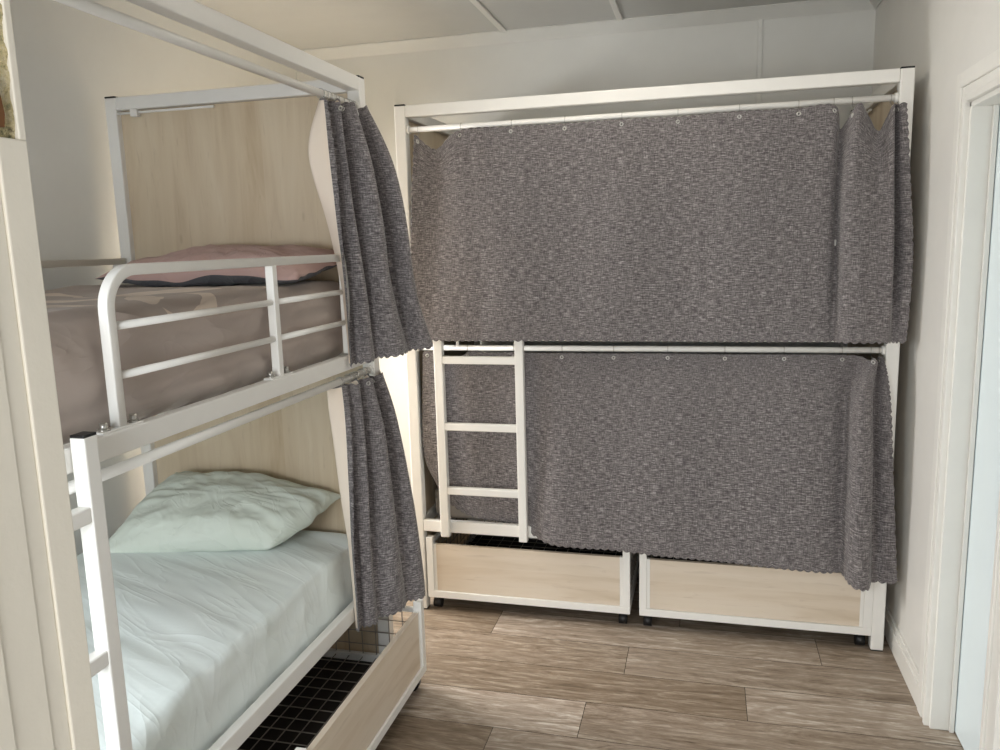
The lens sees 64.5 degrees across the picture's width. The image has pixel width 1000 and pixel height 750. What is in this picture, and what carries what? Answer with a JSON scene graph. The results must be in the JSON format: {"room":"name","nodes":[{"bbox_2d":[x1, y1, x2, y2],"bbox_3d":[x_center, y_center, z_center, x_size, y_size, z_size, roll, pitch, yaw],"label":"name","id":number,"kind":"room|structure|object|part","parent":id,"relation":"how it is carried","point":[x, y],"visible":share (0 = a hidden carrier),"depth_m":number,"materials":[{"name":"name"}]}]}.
{"room":"dormitory","nodes":[
{"label":"dormitory","id":0,"kind":"room"},
{"bbox_2d":[10,0,296,555],"bbox_3d":[-1.713,-0.153,3.004,0.120,2.860,3.980,1,10,14],"label":"wall","id":1,"kind":"structure","parent":0,"point":[69,59],"depth_m":3.10,"materials":[{"name":"paint"}]},
{"bbox_2d":[194,0,808,49],"bbox_3d":[-0.160,-1.599,2.414,3.380,0.100,4.100,1,10,14],"label":"ceiling","id":2,"kind":"structure","parent":0,"point":[301,24],"depth_m":3.97,"materials":[{"name":"paint"}]},
{"bbox_2d":[469,0,622,31],"bbox_3d":[-0.164,-1.530,2.335,0.657,0.010,3.925,1,10,14],"label":"trim","id":3,"kind":"structure","parent":2,"relation":"attached to","point":[476,3],"depth_m":3.95,"materials":[{"name":"paint"}]},
{"bbox_2d":[297,9,875,488],"bbox_3d":[0.373,-0.469,4.556,3.380,2.860,0.120,1,10,14],"label":"wall","id":4,"kind":"structure","parent":0,"point":[842,42],"depth_m":4.25,"materials":[{"name":"paint"}]},
{"bbox_2d":[302,0,873,59],"bbox_3d":[0.313,-1.836,4.241,3.140,0.058,0.058,1,10,14],"label":"trim","id":5,"kind":"structure","parent":4,"relation":"attached to","point":[811,7],"depth_m":4.18,"materials":[{"name":"paint"}]},
{"bbox_2d":[750,19,762,354],"bbox_3d":[1.357,-0.473,4.232,0.025,2.690,0.009,1,10,14],"label":"trim","id":6,"kind":"structure","parent":4,"relation":"attached to","point":[760,22],"depth_m":4.04,"materials":[{"name":"paint"}]},
{"bbox_2d":[375,572,963,749],"bbox_3d":[0.186,1.507,1.427,4.990,0.002,6.800,1,10,14],"label":"floor","id":7,"kind":"structure","parent":0,"point":[497,676],"depth_m":3.09,"materials":[{"name":"brown wood"}]},
{"bbox_2d":[41,0,393,749],"bbox_3d":[-1.216,0.235,2.202,1.111,2.329,2.060,1,10,14],"label":"bunk bed","id":8,"kind":"object","parent":7,"relation":"on","point":[221,166],"visible":0.59,"depth_m":2.96,"materials":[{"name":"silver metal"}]},
{"bbox_3d":[-1.747,-0.295,2.248,0.025,0.025,1.940,1,10,14],"label":"guard rail","id":9,"kind":"part","parent":8,"relation":"part of","materials":[{"name":"white metal"}]},
{"bbox_3d":[-0.824,0.113,1.715,0.028,0.006,0.124,1,10,14],"label":"foot plate","id":10,"kind":"part","parent":8,"relation":"part of","materials":[{"name":"white metal"}]},
{"bbox_3d":[-1.481,0.063,3.294,0.050,2.319,0.050,1,10,14],"label":"post","id":11,"kind":"part","parent":8,"relation":"part of","materials":[{"name":"white metal"}]},
{"bbox_2d":[45,280,342,444],"bbox_3d":[-1.254,-0.068,2.151,1.007,0.294,1.930,1,10,14],"label":"mattress","id":12,"kind":"object","parent":8,"relation":"on","point":[72,311],"visible":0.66,"depth_m":2.02,"materials":[{"name":"beige fabric"}]},
{"bbox_2d":[95,244,336,286],"bbox_3d":[-0.975,-0.398,2.848,0.800,0.149,0.418,1,10,16],"label":"pillow","id":13,"kind":"object","parent":12,"relation":"on","point":[286,274],"visible":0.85,"depth_m":2.70,"materials":[{"name":"pink fabric"}]},
{"bbox_3d":[-0.761,-0.800,1.905,0.025,0.025,1.962,1,10,14],"label":"curtain rod","id":14,"kind":"part","parent":8,"relation":"part of","materials":[{"name":"white metal"}]},
{"bbox_2d":[77,530,352,749],"bbox_3d":[-1.242,0.863,2.299,1.030,0.222,1.950,1,10,14],"label":"mattress","id":15,"kind":"object","parent":8,"relation":"on","point":[203,635],"visible":0.52,"depth_m":2.42,"materials":[{"name":"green fabric"}]},
{"bbox_2d":[109,471,340,552],"bbox_3d":[-1.068,0.530,3.024,0.843,0.256,0.401,0,10,12],"label":"pillow","id":16,"kind":"object","parent":15,"relation":"on","point":[188,511],"visible":0.99,"depth_m":2.94,"materials":[{"name":"white fabric"}]},
{"bbox_3d":[-0.733,0.084,2.050,0.030,0.052,1.960,1,10,14],"label":"rail","id":17,"kind":"part","parent":8,"relation":"part of","materials":[{"name":"white metal"}]},
{"bbox_3d":[-0.735,0.143,2.061,0.025,0.025,1.962,1,10,14],"label":"curtain rod","id":18,"kind":"part","parent":8,"relation":"part of","materials":[{"name":"white metal"}]},
{"bbox_3d":[-0.686,-0.155,2.235,0.025,0.346,1.176,1,10,14],"label":"guard rail","id":19,"kind":"part","parent":8,"relation":"part of","materials":[{"name":"white metal"}]},
{"bbox_3d":[-1.016,-1.050,2.980,0.975,0.049,0.046,1,10,14],"label":"rail","id":20,"kind":"part","parent":8,"relation":"part of","materials":[{"name":"white metal"}]},
{"bbox_3d":[-0.768,-0.877,1.893,0.046,0.049,1.960,1,10,14],"label":"rail","id":21,"kind":"part","parent":8,"relation":"part of","materials":[{"name":"white metal"}]},
{"bbox_3d":[-0.982,0.070,3.175,0.983,2.224,0.016,1,10,14],"label":"headboard","id":22,"kind":"part","parent":8,"relation":"part of","materials":[{"name":"brown wood"}]},
{"bbox_3d":[-0.657,0.002,2.355,0.028,0.006,0.124,1,10,14],"label":"foot plate","id":23,"kind":"part","parent":8,"relation":"part of","materials":[{"name":"white metal"}]},
{"bbox_3d":[-0.708,0.974,2.199,0.030,0.055,1.960,1,10,14],"label":"rail","id":24,"kind":"part","parent":8,"relation":"part of","materials":[{"name":"white metal"}]},
{"bbox_2d":[366,365,373,374],"bbox_3d":[-0.494,-0.019,2.991,0.036,0.036,0.012,1,10,14],"label":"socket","id":25,"kind":"object","parent":8,"relation":"attached to","point":[371,367],"depth_m":2.98,"materials":[{"name":"white metal"}]},
{"bbox_2d":[308,88,432,367],"bbox_3d":[-0.433,-0.501,2.774,0.292,0.926,0.381,1,10,14],"label":"curtain","id":26,"kind":"object","parent":8,"relation":"hanging from","point":[354,174],"visible":0.99,"depth_m":2.77,"materials":[{"name":"grey fabric"}]},
{"bbox_3d":[-0.488,0.077,3.039,0.050,2.319,0.050,1,10,14],"label":"post","id":27,"kind":"part","parent":8,"relation":"part of","materials":[{"name":"white metal"}]},
{"bbox_2d":[327,367,425,631],"bbox_3d":[-0.441,0.439,2.927,0.212,0.917,0.408,1,10,14],"label":"curtain","id":28,"kind":"object","parent":8,"relation":"hanging from","point":[386,564],"visible":0.99,"depth_m":2.89,"materials":[{"name":"grey fabric"}]},
{"bbox_2d":[237,599,426,749],"bbox_3d":[-0.801,1.127,2.752,0.800,0.365,0.979,1,10,14],"label":"storage drawer","id":29,"kind":"object","parent":7,"relation":"on","point":[349,699],"visible":0.44,"depth_m":2.81,"materials":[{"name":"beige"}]},
{"bbox_3d":[-0.805,1.228,2.770,0.745,0.008,0.936,1,10,14],"label":"board","id":30,"kind":"part","parent":29,"relation":"part of","materials":[{"name":"black metal"}]},
{"bbox_3d":[-0.802,1.095,2.746,0.800,0.300,0.979,1,10,14],"label":"frame","id":31,"kind":"part","parent":29,"relation":"part of","materials":[{"name":"beige wood"}]},
{"bbox_3d":[-0.432,1.102,2.651,0.020,0.230,0.885,1,10,14],"label":"panel","id":32,"kind":"part","parent":29,"relation":"part of","materials":[{"name":"brown wood"}]},
{"bbox_2d":[426,518,638,623],"bbox_3d":[0.216,0.886,4.035,0.955,0.365,0.800,1,10,14],"label":"storage drawer","id":33,"kind":"object","parent":7,"relation":"on","point":[485,568],"visible":0.68,"depth_m":3.67,"materials":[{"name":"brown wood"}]},
{"bbox_3d":[0.120,0.918,3.666,0.863,0.230,0.020,1,10,14],"label":"panel","id":34,"kind":"part","parent":33,"relation":"part of","materials":[{"name":"brown wood"}]},
{"bbox_2d":[438,518,637,584],"bbox_3d":[0.218,0.855,4.043,0.935,0.228,0.766,1,10,14],"label":"wire basket","id":35,"kind":"object","parent":33,"relation":"in","point":[536,545],"depth_m":3.74,"materials":[{"name":"beige"}]},
{"bbox_3d":[0.220,0.985,4.058,0.913,0.008,0.745,1,10,14],"label":"board","id":36,"kind":"part","parent":33,"relation":"part of","materials":[{"name":"black"}]},
{"bbox_2d":[394,66,914,651],"bbox_3d":[0.697,-0.094,3.866,2.060,2.329,1.111,1,10,14],"label":"bunk bed","id":37,"kind":"object","parent":7,"relation":"on","point":[898,82],"visible":0.24,"depth_m":3.42,"materials":[{"name":"white painted metal"},{"name":"maple"},{"name":"grey fabric"}]},
{"bbox_3d":[-0.399,-0.026,3.644,0.050,2.319,0.050,1,10,14],"label":"post","id":38,"kind":"part","parent":37,"relation":"part of","materials":[{"name":"white metal"}]},
{"bbox_3d":[-0.252,0.620,4.255,0.030,0.055,0.975,1,10,14],"label":"rail","id":39,"kind":"part","parent":37,"relation":"part of","materials":[{"name":"white metal"}]},
{"bbox_3d":[-0.303,-1.231,3.947,0.046,0.049,0.975,1,10,14],"label":"rail","id":40,"kind":"part","parent":37,"relation":"part of","materials":[{"name":"white metal"}]},
{"bbox_3d":[-0.278,-0.109,4.135,0.014,2.224,0.983,1,10,14],"label":"footboard","id":41,"kind":"part","parent":37,"relation":"part of","materials":[{"name":"brown wood"}]},
{"bbox_2d":[435,487,489,519],"bbox_3d":[0.725,0.556,4.014,1.930,0.160,0.930,1,10,14],"label":"mattress","id":42,"kind":"object","parent":37,"relation":"on","point":[454,512],"visible":0.02,"depth_m":3.79,"materials":[{"name":"grey fabric"}]},
{"bbox_3d":[-0.145,-0.196,4.622,0.050,2.319,0.050,1,10,14],"label":"post","id":43,"kind":"part","parent":37,"relation":"part of","materials":[{"name":"white metal"}]},
{"bbox_3d":[0.592,0.721,3.507,1.960,0.055,0.030,1,10,14],"label":"rail","id":44,"kind":"part","parent":37,"relation":"part of","materials":[{"name":"white metal"}]},
{"bbox_3d":[0.567,-0.170,3.359,1.960,0.052,0.030,1,10,14],"label":"rail","id":45,"kind":"part","parent":37,"relation":"part of","materials":[{"name":"white metal"}]},
{"bbox_3d":[0.544,-1.054,3.216,1.962,0.025,0.025,1,10,14],"label":"curtain rod","id":46,"kind":"part","parent":37,"relation":"part of","materials":[{"name":"white metal"}]},
{"bbox_3d":[0.543,-1.132,3.208,1.960,0.049,0.046,1,10,14],"label":"rail","id":47,"kind":"part","parent":37,"relation":"part of","materials":[{"name":"white metal"}]},
{"bbox_3d":[0.570,-0.112,3.373,1.962,0.025,0.025,1,10,14],"label":"curtain rod","id":48,"kind":"part","parent":37,"relation":"part of","materials":[{"name":"white metal"}]},
{"bbox_2d":[422,344,897,590],"bbox_3d":[0.613,0.362,3.400,2.030,0.979,0.138,1,10,15],"label":"curtain","id":49,"kind":"object","parent":37,"relation":"hanging from","point":[782,461],"visible":0.93,"depth_m":3.34,"materials":[{"name":"grey fabric"}]},
{"bbox_2d":[410,94,913,343],"bbox_3d":[0.577,-0.601,3.234,2.022,0.935,0.132,1,10,14],"label":"curtain","id":50,"kind":"object","parent":37,"relation":"hanging from","point":[724,226],"visible":0.99,"depth_m":3.21,"materials":[{"name":"grey fabric"}]},
{"bbox_3d":[1.801,-0.167,4.122,0.050,2.319,0.050,1,10,14],"label":"post","id":51,"kind":"part","parent":37,"relation":"part of","materials":[{"name":"white metal"}]},
{"bbox_3d":[1.683,-0.080,3.631,0.016,2.224,0.983,1,10,14],"label":"headboard","id":52,"kind":"part","parent":37,"relation":"part of","materials":[{"name":"brown wood"}]},
{"bbox_3d":[1.643,-1.202,3.447,0.046,0.049,0.975,1,10,14],"label":"rail","id":53,"kind":"part","parent":37,"relation":"part of","materials":[{"name":"white metal"}]},
{"bbox_2d":[881,346,885,354],"bbox_3d":[1.513,-0.098,3.130,0.012,0.036,0.036,1,10,14],"label":"socket","id":54,"kind":"object","parent":37,"relation":"attached to","point":[883,348],"depth_m":3.12,"materials":[{"name":"white metal"}]},
{"bbox_3d":[1.547,0.003,3.144,0.050,2.319,0.050,1,10,14],"label":"post","id":55,"kind":"part","parent":37,"relation":"part of","materials":[{"name":"white metal"}]},
{"bbox_2d":[894,92,898,102],"bbox_3d":[1.487,-1.040,2.974,0.012,0.036,0.036,1,10,14],"label":"socket","id":56,"kind":"object","parent":37,"relation":"attached to","point":[896,95],"depth_m":2.96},
{"bbox_2d":[639,553,873,645],"bbox_3d":[1.181,0.900,3.788,0.955,0.365,0.800,1,10,14],"label":"storage drawer","id":57,"kind":"object","parent":7,"relation":"on","point":[688,589],"visible":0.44,"depth_m":3.41,"materials":[{"name":"beige wood"}]},
{"bbox_3d":[1.185,0.999,3.810,0.913,0.008,0.745,1,10,14],"label":"board","id":58,"kind":"part","parent":57,"relation":"part of","materials":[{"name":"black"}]},
{"bbox_3d":[1.085,0.932,3.418,0.863,0.230,0.020,1,10,14],"label":"panel","id":59,"kind":"part","parent":57,"relation":"part of","materials":[{"name":"brown wood"}]},
{"bbox_2d":[872,0,999,669],"bbox_3d":[1.429,-0.097,2.136,0.120,2.860,4.100,1,10,14],"label":"wall","id":60,"kind":"structure","parent":0,"point":[942,39],"depth_m":2.97,"materials":[{"name":"paint"}]},
{"bbox_2d":[869,0,881,9],"bbox_3d":[1.319,-1.489,1.986,0.058,0.058,3.980,1,10,14],"label":"trim","id":61,"kind":"structure","parent":60,"relation":"attached to","point":[875,3],"depth_m":3.82,"materials":[{"name":"paint"}]},
{"bbox_2d":[884,605,918,706],"bbox_3d":[1.416,1.246,2.435,0.016,0.115,3.980,1,10,14],"label":"baseboard","id":62,"kind":"structure","parent":60,"relation":"attached to","point":[907,666],"depth_m":3.14,"materials":[{"name":"white wood"}]},
{"bbox_2d":[917,48,999,749],"bbox_3d":[1.412,0.193,2.366,0.021,2.215,0.735,1,10,14],"label":"trim","id":63,"kind":"structure","parent":60,"relation":"attached to","point":[982,78],"depth_m":2.56,"materials":[{"name":"white wood"}]},
{"bbox_2d":[929,87,999,732],"bbox_3d":[1.479,0.243,2.357,0.124,2.115,0.535,1,10,14],"label":"trim","id":64,"kind":"structure","parent":60,"relation":"attached to","point":[984,111],"depth_m":2.58,"materials":[{"name":"white wood"}]},
{"bbox_2d":[954,108,999,749],"bbox_3d":[1.508,0.249,2.355,0.043,2.091,0.507,1,10,14],"label":"door","id":65,"kind":"structure","parent":60,"relation":"in","point":[986,467],"depth_m":2.51,"materials":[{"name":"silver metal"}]},
{"bbox_3d":[-0.640,0.208,0.651,3.380,2.860,0.100,1,10,14],"label":"wall","id":66,"kind":"structure","parent":0,"visible":0},
{"bbox_2d":[0,0,99,749],"bbox_3d":[-0.416,0.419,0.592,0.150,2.450,0.187,1,10,14],"label":"door","id":67,"kind":"structure","parent":66,"relation":"in","point":[47,702],"depth_m":0.57,"materials":[{"name":"paint"}]}
]}

